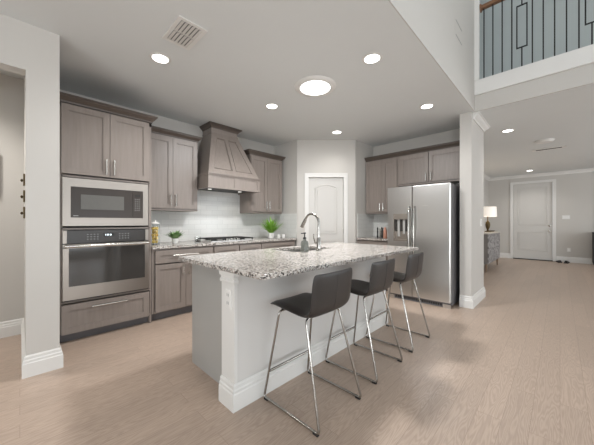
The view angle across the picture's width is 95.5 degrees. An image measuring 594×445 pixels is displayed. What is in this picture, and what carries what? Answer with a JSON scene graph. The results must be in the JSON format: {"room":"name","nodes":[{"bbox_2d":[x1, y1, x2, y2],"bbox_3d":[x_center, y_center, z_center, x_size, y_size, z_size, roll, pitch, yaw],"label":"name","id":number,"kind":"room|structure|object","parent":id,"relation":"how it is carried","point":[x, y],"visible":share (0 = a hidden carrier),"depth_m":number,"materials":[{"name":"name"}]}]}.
{"room":"kitchen","nodes":[
{"label":"kitchen","id":0,"kind":"room"},
{"bbox_2d":[0,13,25,75],"bbox_3d":[-2.477,-1.367,1.807,0.130,0.365,0.932,0,0,44],"label":"wall","id":1,"kind":"structure","parent":0,"point":[12,31],"depth_m":2.05,"materials":[{"name":"paint"}]},
{"bbox_2d":[24,23,59,355],"bbox_3d":[-2.465,-0.175,2.585,1.199,2.750,0.198,0,0,44],"label":"wall","id":2,"kind":"structure","parent":0,"point":[42,78],"depth_m":2.16,"materials":[{"name":"paint"}]},
{"bbox_2d":[20,174,24,185],"bbox_3d":[-2.352,-0.365,2.315,0.080,0.100,0.028,0,0,44],"label":"wall ornament","id":3,"kind":"object","parent":2,"relation":"attached to","point":[23,179],"visible":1,"depth_m":2.29,"materials":[{"name":"brown metal"}]},
{"bbox_2d":[20,190,24,201],"bbox_3d":[-2.352,-0.225,2.315,0.080,0.100,0.028,0,0,44],"label":"wall ornament","id":4,"kind":"object","parent":2,"relation":"attached to","point":[21,196],"visible":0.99,"depth_m":2.29,"materials":[{"name":"brown metal"}]},
{"bbox_2d":[21,318,62,378],"bbox_3d":[-2.458,1.117,2.577,1.222,0.165,0.242,0,0,44],"label":"baseboard","id":5,"kind":"structure","parent":2,"relation":"attached to","point":[49,360],"depth_m":2.16,"materials":[{"name":"white paint"}]},
{"bbox_2d":[0,74,273,321],"bbox_3d":[-2.468,-0.175,3.535,0.130,2.750,5.620,0,0,44],"label":"wall","id":6,"kind":"structure","parent":0,"point":[11,88],"depth_m":2.87,"materials":[{"name":"paint"}]},
{"bbox_2d":[0,318,22,337],"bbox_3d":[-3.631,1.117,2.233,0.022,0.165,1.932,0,0,44],"label":"baseboard","id":7,"kind":"structure","parent":6,"relation":"attached to","point":[9,328],"depth_m":2.85,"materials":[{"name":"white paint"}]},
{"bbox_2d":[151,125,202,211],"bbox_3d":[-1.804,-0.713,3.847,0.368,1.095,0.790,0,0,44],"label":"upper cabinet","id":8,"kind":"object","parent":6,"relation":"attached to","point":[173,153],"visible":0.84,"depth_m":3.73,"materials":[{"name":"beige wood"}]},
{"bbox_2d":[151,190,273,241],"bbox_3d":[-1.340,-0.208,4.594,0.008,0.984,2.512,0,0,44],"label":"backsplash","id":9,"kind":"structure","parent":6,"relation":"attached to","point":[218,214],"depth_m":4.51,"materials":[{"name":"white tile"}]},
{"bbox_2d":[197,121,260,194],"bbox_3d":[-1.142,-1.020,4.337,0.632,1.050,0.940,0,0,44],"label":"range hood","id":10,"kind":"object","parent":6,"relation":"attached to","point":[223,165],"visible":0.95,"depth_m":4.20,"materials":[{"name":"beige wood"}]},
{"bbox_2d":[240,149,285,213],"bbox_3d":[-0.646,-0.713,5.035,0.368,1.095,0.855,0,0,44],"label":"upper cabinet","id":11,"kind":"object","parent":6,"relation":"attached to","point":[267,167],"visible":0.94,"depth_m":4.90,"materials":[{"name":"beige wood"}]},
{"bbox_2d":[0,258,593,444],"bbox_3d":[3.427,1.250,2.944,9.600,0.100,17.400,0,0,44],"label":"floor","id":12,"kind":"structure","parent":0,"point":[516,367],"depth_m":1.95,"materials":[{"name":"brown wood"}]},
{"bbox_2d":[60,92,157,342],"bbox_3d":[-2.231,-0.030,3.161,0.722,2.460,0.890,0,0,44],"label":"tall cabinet","id":13,"kind":"object","parent":12,"relation":"on","point":[99,140],"visible":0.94,"depth_m":2.89,"materials":[{"name":"beige wood"}]},
{"bbox_2d":[62,177,147,225],"bbox_3d":[-2.180,-0.205,3.062,0.442,0.480,0.765,0,0,44],"label":"microwave","id":14,"kind":"object","parent":13,"relation":"in","point":[85,202],"visible":1,"depth_m":2.87,"materials":[{"name":"silver metal"}]},
{"bbox_2d":[62,229,148,301],"bbox_3d":[-2.209,0.430,3.091,0.679,0.700,0.765,0,0,44],"label":"wall oven","id":15,"kind":"object","parent":13,"relation":"in","point":[95,263],"visible":0.99,"depth_m":2.85,"materials":[{"name":"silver metal"}]},
{"bbox_2d":[151,245,212,320],"bbox_3d":[-1.674,0.760,3.725,0.712,0.880,0.796,0,0,44],"label":"base cabinet","id":16,"kind":"object","parent":12,"relation":"on","point":[171,278],"visible":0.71,"depth_m":3.40,"materials":[{"name":"beige wood"}]},
{"bbox_2d":[213,244,238,252],"bbox_3d":[-1.249,0.760,4.162,0.712,0.880,0.420,0,0,44],"label":"drawer","id":17,"kind":"object","parent":12,"relation":"on","point":[227,247],"visible":0.2,"depth_m":3.93,"materials":[{"name":"beige wood"}]},
{"bbox_2d":[239,242,260,250],"bbox_3d":[-0.954,0.760,4.465,0.712,0.880,0.422,0,0,44],"label":"drawer","id":18,"kind":"object","parent":12,"relation":"on","point":[243,246],"visible":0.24,"depth_m":4.24,"materials":[{"name":"beige wood"}]},
{"bbox_2d":[261,240,294,248],"bbox_3d":[-0.532,0.760,4.898,0.712,0.880,0.782,0,0,44],"label":"drawer","id":19,"kind":"object","parent":12,"relation":"on","point":[273,244],"visible":0.13,"depth_m":4.65,"materials":[{"name":"beige wood"}]},
{"bbox_2d":[151,237,295,248],"bbox_3d":[-1.088,0.302,4.347,0.695,0.032,2.508,0,0,44],"label":"countertop","id":20,"kind":"structure","parent":19,"relation":"on","point":[162,245],"depth_m":3.86,"materials":[{"name":"stone"}]},
{"bbox_2d":[151,220,159,244],"bbox_3d":[-1.860,0.126,3.536,0.120,0.320,0.120,0,0,44],"label":"jar","id":21,"kind":"object","parent":20,"relation":"on","point":[155,226],"visible":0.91,"depth_m":3.49,"materials":[{"name":"clear glass"}]},
{"bbox_2d":[160,230,182,243],"bbox_3d":[-1.667,0.194,3.649,0.326,0.184,0.320,0,0,5],"label":"potted plant","id":22,"kind":"object","parent":20,"relation":"on","point":[174,236],"visible":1,"depth_m":3.63,"materials":[{"name":"green plant"}]},
{"bbox_2d":[195,237,200,242],"bbox_3d":[-1.401,0.243,3.807,0.080,0.085,0.080,0,0,44],"label":"candle jar","id":23,"kind":"object","parent":20,"relation":"on","point":[197,239],"visible":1,"depth_m":3.77,"materials":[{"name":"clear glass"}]},
{"bbox_2d":[201,236,253,241],"bbox_3d":[-1.146,0.263,4.341,0.468,0.045,0.757,0,0,44],"label":"gas cooktop","id":24,"kind":"object","parent":20,"relation":"in","point":[230,238],"visible":0.98,"depth_m":4.23,"materials":[{"name":"silver metal"}]},
{"bbox_2d":[262,218,282,237],"bbox_3d":[-0.458,0.082,4.873,0.582,0.408,0.666,0,0,-12],"label":"potted plant","id":25,"kind":"object","parent":20,"relation":"on","point":[269,226],"visible":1,"depth_m":4.81,"materials":[{"name":"green plant"}]},
{"bbox_2d":[192,257,387,412],"bbox_3d":[0.053,0.759,2.746,0.818,0.881,2.137,0,0,44],"label":"kitchen island","id":26,"kind":"object","parent":12,"relation":"on","point":[234,319],"visible":0.64,"depth_m":2.04,"materials":[{"name":"paint"}]},
{"bbox_2d":[225,289,231,309],"bbox_3d":[-0.451,0.502,1.772,0.075,0.125,0.005,0,0,44],"label":"outlet plate","id":27,"kind":"object","parent":26,"relation":"attached to","point":[228,292],"depth_m":1.77,"materials":[{"name":"white plastic"}]},
{"bbox_2d":[178,242,417,279],"bbox_3d":[0.202,0.302,2.693,1.140,0.032,2.290,0,0,44],"label":"island countertop","id":28,"kind":"structure","parent":26,"relation":"on","point":[270,263],"depth_m":2.15,"materials":[{"name":"stone"}]},
{"bbox_2d":[287,249,315,251],"bbox_3d":[0.060,0.412,2.964,0.400,0.186,0.620,0,0,44],"label":"sink","id":29,"kind":"object","parent":28,"relation":"in","point":[297,250],"visible":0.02,"depth_m":3.19,"materials":[{"name":"metal"}]},
{"bbox_2d":[301,232,308,251],"bbox_3d":[0.074,0.191,2.615,0.076,0.190,0.076,0,0,44],"label":"soap dispenser","id":30,"kind":"object","parent":28,"relation":"on","point":[304,244],"visible":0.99,"depth_m":2.59,"materials":[{"name":"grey glass"}]},
{"bbox_2d":[301,239,308,251],"bbox_3d":[0.074,0.223,2.615,0.076,0.125,0.076,0,0,44],"label":"bottle","id":31,"kind":"object","parent":30,"relation":"attached to","point":[304,244],"depth_m":2.58,"materials":[{"name":"clear glass"}]},
{"bbox_2d":[300,213,321,250],"bbox_3d":[0.123,0.092,2.815,0.281,0.388,0.116,0,0,44],"label":"faucet","id":32,"kind":"object","parent":28,"relation":"on","point":[318,242],"visible":1,"depth_m":2.75,"materials":[{"name":"silver metal"}]},
{"bbox_2d":[264,268,361,436],"bbox_3d":[0.105,0.752,1.836,0.493,0.895,0.464,0,0,44],"label":"bar stool","id":33,"kind":"object","parent":12,"relation":"on","point":[331,291],"visible":1,"depth_m":1.72,"materials":[{"name":"grey leather"}]},
{"bbox_2d":[325,258,402,384],"bbox_3d":[0.576,0.752,2.326,0.493,0.895,0.464,0,0,44],"label":"bar stool","id":34,"kind":"object","parent":12,"relation":"on","point":[382,272],"visible":0.78,"depth_m":2.20,"materials":[{"name":"black leather"}]},
{"bbox_2d":[357,240,387,290],"bbox_3d":[1.583,0.760,5.035,0.700,0.880,0.678,0,0,44],"label":"base cabinet","id":35,"kind":"object","parent":12,"relation":"on","point":[375,242],"visible":0.05,"depth_m":4.82,"materials":[{"name":"beige wood"}]},
{"bbox_2d":[356,237,387,240],"bbox_3d":[1.592,0.302,5.042,0.704,0.032,0.655,0,0,44],"label":"countertop","id":36,"kind":"structure","parent":35,"relation":"on","point":[360,238],"depth_m":4.85,"materials":[{"name":"stone"}]},
{"bbox_2d":[383,227,386,237],"bbox_3d":[1.611,0.185,4.936,0.072,0.200,0.072,0,0,44],"label":"bottle","id":37,"kind":"object","parent":36,"relation":"on","point":[385,229],"visible":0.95,"depth_m":4.91,"materials":[{"name":"pink metal"}]},
{"bbox_2d":[366,252,429,352],"bbox_3d":[1.052,0.752,2.815,0.493,0.895,0.464,0,0,44],"label":"bar stool","id":38,"kind":"object","parent":12,"relation":"on","point":[414,265],"visible":0.73,"depth_m":2.68,"materials":[{"name":"black leather"}]},
{"bbox_2d":[388,183,459,308],"bbox_3d":[2.064,0.323,4.326,0.911,1.755,0.923,0,0,44],"label":"refrigerator","id":39,"kind":"object","parent":12,"relation":"on","point":[424,217],"visible":0.84,"depth_m":3.95,"materials":[{"name":"silver metal"}]},
{"bbox_2d":[484,232,499,272],"bbox_3d":[4.956,0.730,7.192,0.522,0.940,1.750,0,0,44],"label":"dresser","id":40,"kind":"object","parent":12,"relation":"on","point":[491,239],"visible":0.5,"depth_m":6.69,"materials":[{"name":"grey paint"}]},
{"bbox_2d":[484,207,496,231],"bbox_3d":[5.270,-0.086,7.459,0.410,0.690,0.410,0,0,44],"label":"table lamp","id":41,"kind":"object","parent":40,"relation":"on","point":[488,211],"visible":0.91,"depth_m":7.30,"materials":[{"name":"brown metal"}]},
{"bbox_2d":[592,232,593,264],"bbox_3d":[8.627,0.738,7.265,0.920,0.925,0.472,0,0,44],"label":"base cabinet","id":42,"kind":"object","parent":12,"relation":"on","point":[592,232],"visible":1,"depth_m":7.49,"materials":[{"name":"black wood"}]},
{"bbox_2d":[0,0,593,177],"bbox_3d":[3.251,-1.750,2.836,9.300,0.400,16.600,0,0,44],"label":"ceiling","id":43,"kind":"structure","parent":0,"point":[252,54],"depth_m":2.87,"materials":[{"name":"paint"}]},
{"bbox_2d":[149,52,170,63],"bbox_3d":[-1.289,-1.546,2.547,0.190,0.006,0.190,0,0,44],"label":"recessed light","id":44,"kind":"object","parent":43,"relation":"in","point":[158,57],"visible":1,"depth_m":2.54,"materials":[{"name":"white paint"}]},
{"bbox_2d":[162,15,207,50],"bbox_3d":[-0.924,-1.543,2.218,0.350,0.012,0.230,0,0,44],"label":"ceiling vent","id":45,"kind":"object","parent":43,"relation":"in","point":[184,33],"visible":1,"depth_m":2.20,"materials":[{"name":"white metal"}]},
{"bbox_2d":[265,103,278,108],"bbox_3d":[-0.333,-1.546,3.592,0.190,0.006,0.190,0,0,44],"label":"recessed light","id":46,"kind":"object","parent":43,"relation":"in","point":[268,105],"visible":1,"depth_m":3.57,"materials":[{"name":"white paint"}]},
{"bbox_2d":[294,75,335,96],"bbox_3d":[0.207,-1.537,3.079,0.476,0.024,0.476,0,0,44],"label":"ceiling light","id":47,"kind":"object","parent":43,"relation":"attached to","point":[315,85],"visible":1,"depth_m":3.03,"materials":[{"name":"white paint"}]},
{"bbox_2d":[300,81,329,94],"bbox_3d":[0.207,-1.537,3.079,0.338,0.023,0.338,0,0,44],"label":"diffuser","id":48,"kind":"object","parent":47,"relation":"attached to","point":[307,87],"depth_m":3.07,"materials":[{"name":"white"}]},
{"bbox_2d":[331,130,341,133],"bbox_3d":[0.683,-1.546,4.625,0.190,0.006,0.190,0,0,44],"label":"recessed light","id":49,"kind":"object","parent":43,"relation":"in","point":[335,131],"visible":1,"depth_m":4.63,"materials":[{"name":"white paint"}]},
{"bbox_2d":[362,52,382,63],"bbox_3d":[0.709,-1.546,2.548,0.190,0.006,0.190,0,0,44],"label":"recessed light","id":50,"kind":"object","parent":43,"relation":"in","point":[373,57],"visible":1,"depth_m":2.54,"materials":[{"name":"white paint"}]},
{"bbox_2d":[419,103,434,108],"bbox_3d":[1.728,-1.546,3.594,0.190,0.006,0.190,0,0,44],"label":"recessed light","id":51,"kind":"object","parent":43,"relation":"in","point":[427,105],"visible":1,"depth_m":3.59,"materials":[{"name":"white paint"}]},
{"bbox_2d":[501,129,514,132],"bbox_3d":[3.554,-1.546,4.551,0.190,0.006,0.190,0,0,44],"label":"recessed light","id":52,"kind":"object","parent":43,"relation":"in","point":[506,130],"visible":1,"depth_m":4.53,"materials":[{"name":"white paint"}]},
{"bbox_2d":[535,138,554,143],"bbox_3d":[4.678,-1.529,5.103,0.280,0.040,0.280,0,0,44],"label":"smoke detector","id":53,"kind":"object","parent":43,"relation":"attached to","point":[548,140],"visible":1,"depth_m":5.04,"materials":[{"name":"white paint"}]},
{"bbox_2d":[532,145,565,151],"bbox_3d":[5.279,-1.544,5.663,0.520,0.008,0.220,0,0,44],"label":"ceiling vent","id":54,"kind":"object","parent":43,"relation":"in","point":[564,146],"visible":1,"depth_m":5.63,"materials":[{"name":"grey metal"}]},
{"bbox_2d":[274,140,372,245],"bbox_3d":[0.553,-0.175,5.322,2.022,2.750,0.559,0,0,-1],"label":"wall","id":55,"kind":"structure","parent":0,"point":[302,156],"depth_m":5.05,"materials":[{"name":"paint"}]},
{"bbox_2d":[274,213,296,237],"bbox_3d":[-0.231,0.057,5.273,0.630,0.454,0.007,0,0,44],"label":"backsplash","id":56,"kind":"structure","parent":55,"relation":"attached to","point":[288,221],"depth_m":5.24,"materials":[{"name":"white tile"}]},
{"bbox_2d":[305,173,347,242],"bbox_3d":[0.545,0.140,5.035,0.800,2.120,0.027,0,0,0],"label":"door frame","id":57,"kind":"structure","parent":55,"relation":"in","point":[307,175],"depth_m":5.03,"materials":[{"name":"white paint"}]},
{"bbox_2d":[309,178,342,244],"bbox_3d":[0.549,0.175,5.085,0.652,2.034,0.052,0,0,0],"label":"door","id":58,"kind":"structure","parent":57,"relation":"attached to","point":[325,194],"depth_m":5.07,"materials":[{"name":"paint"}]},
{"bbox_2d":[357,213,387,237],"bbox_3d":[1.610,0.057,5.063,0.720,0.454,0.620,0,0,44],"label":"backsplash","id":59,"kind":"structure","parent":55,"relation":"attached to","point":[367,224],"depth_m":5.36,"materials":[{"name":"white tile"}]},
{"bbox_2d":[373,129,459,236],"bbox_3d":[2.183,-0.175,5.035,1.820,2.750,0.140,0,0,44],"label":"wall","id":60,"kind":"structure","parent":0,"point":[452,135],"depth_m":4.90,"materials":[{"name":"paint"}]},
{"bbox_2d":[364,152,397,213],"bbox_3d":[1.673,-0.713,5.175,0.645,1.095,0.362,0,0,44],"label":"upper cabinet","id":61,"kind":"object","parent":60,"relation":"attached to","point":[381,170],"visible":0.81,"depth_m":5.07,"materials":[{"name":"beige wood"}]},
{"bbox_2d":[397,140,459,186],"bbox_3d":[2.279,-0.955,4.584,1.045,0.610,0.362,0,0,44],"label":"upper cabinet","id":62,"kind":"object","parent":60,"relation":"attached to","point":[438,163],"visible":0.84,"depth_m":4.46,"materials":[{"name":"beige wood"}]},
{"bbox_2d":[388,0,474,111],"bbox_3d":[-0.503,-2.975,0.796,0.128,2.850,8.438,0,0,44],"label":"wall","id":63,"kind":"structure","parent":0,"point":[432,22],"depth_m":2.88,"materials":[{"name":"paint"}]},
{"bbox_2d":[455,16,462,49],"bbox_3d":[1.901,-2.230,3.174,0.008,0.240,0.340,0,0,44],"label":"air vent","id":64,"kind":"object","parent":63,"relation":"in","point":[458,30],"visible":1,"depth_m":3.16,"materials":[{"name":"metal"}]},
{"bbox_2d":[474,0,479,80],"bbox_3d":[2.504,-3.186,3.759,0.058,2.429,0.060,0,0,44],"label":"trim","id":65,"kind":"structure","parent":63,"relation":"attached to","point":[476,2],"depth_m":3.74,"materials":[{"name":"white paint"}]},
{"bbox_2d":[460,111,483,296],"bbox_3d":[2.678,-0.175,4.121,0.145,2.750,0.840,0,0,44],"label":"wall column","id":66,"kind":"structure","parent":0,"point":[471,135],"depth_m":3.85,"materials":[{"name":"paint"}]},
{"bbox_2d":[459,287,485,308],"bbox_3d":[2.685,1.117,4.113,0.167,0.165,0.884,0,0,44],"label":"baseboard","id":67,"kind":"structure","parent":66,"relation":"attached to","point":[469,302],"depth_m":3.84,"materials":[{"name":"white paint"}]},
{"bbox_2d":[484,179,488,230],"bbox_3d":[4.494,-0.175,7.279,0.120,2.750,6.300,0,0,44],"label":"wall","id":68,"kind":"structure","parent":0,"point":[486,182],"depth_m":9.23,"materials":[{"name":"paint"}]},
{"bbox_2d":[473,112,593,180],"bbox_3d":[5.195,-1.504,6.087,2.548,0.090,7.030,0,0,44],"label":"crown molding","id":69,"kind":"structure","parent":68,"relation":"attached to","point":[478,118],"depth_m":8.07,"materials":[{"name":"white paint"}]},
{"bbox_2d":[480,0,593,78],"bbox_3d":[4.758,-3.175,2.806,7.100,2.450,1.740,0,0,44],"label":"wall","id":70,"kind":"structure","parent":0,"point":[560,5],"depth_m":4.59,"materials":[{"name":"paint"}]},
{"bbox_2d":[475,44,593,95],"bbox_3d":[4.636,-1.870,1.791,5.858,0.200,0.205,0,0,44],"label":"trim","id":71,"kind":"structure","parent":70,"relation":"attached to","point":[582,56],"depth_m":3.30,"materials":[{"name":"white paint"}]},
{"bbox_2d":[479,0,593,77],"bbox_3d":[4.322,-2.510,2.072,4.900,1.080,0.110,0,0,44],"label":"loft railing","id":72,"kind":"object","parent":71,"relation":"on","point":[491,3],"visible":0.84,"depth_m":3.54,"materials":[{"name":"black metal"}]},
{"bbox_2d":[475,63,593,111],"bbox_3d":[4.588,-1.750,1.742,5.858,0.400,0.019,0,0,44],"label":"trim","id":73,"kind":"structure","parent":70,"relation":"attached to","point":[583,75],"depth_m":3.32,"materials":[{"name":"paint"}]},
{"bbox_2d":[489,172,593,257],"bbox_3d":[9.520,-0.175,7.479,6.800,2.750,1.000,0,0,44],"label":"wall","id":74,"kind":"structure","parent":0,"point":[575,191],"depth_m":8.15,"materials":[{"name":"paint"}]},
{"bbox_2d":[500,253,509,257],"bbox_3d":[6.942,1.117,9.276,0.600,0.165,0.022,0,0,44],"label":"baseboard","id":75,"kind":"structure","parent":74,"relation":"attached to","point":[502,255],"depth_m":9.16,"materials":[{"name":"white paint"}]},
{"bbox_2d":[510,179,555,261],"bbox_3d":[7.557,-0.068,8.674,1.110,2.535,0.026,0,0,44],"label":"door frame","id":76,"kind":"structure","parent":74,"relation":"in","point":[549,180],"depth_m":8.57,"materials":[{"name":"white paint"}]},
{"bbox_2d":[513,182,552,260],"bbox_3d":[7.566,-0.029,8.684,0.960,2.456,0.125,0,0,44],"label":"door","id":77,"kind":"structure","parent":76,"relation":"attached to","point":[532,203],"depth_m":8.68,"materials":[{"name":"paint"}]},
{"bbox_2d":[562,215,569,218],"bbox_3d":[8.114,-0.160,8.143,0.170,0.115,0.010,0,0,44],"label":"light switch","id":78,"kind":"object","parent":74,"relation":"attached to","point":[563,216],"visible":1,"depth_m":8.14,"materials":[{"name":"white paint"}]},
{"bbox_2d":[556,256,592,263],"bbox_3d":[8.236,1.117,8.016,0.772,0.165,0.022,0,0,44],"label":"baseboard","id":79,"kind":"structure","parent":74,"relation":"attached to","point":[570,259],"depth_m":7.99,"materials":[{"name":"white paint"}]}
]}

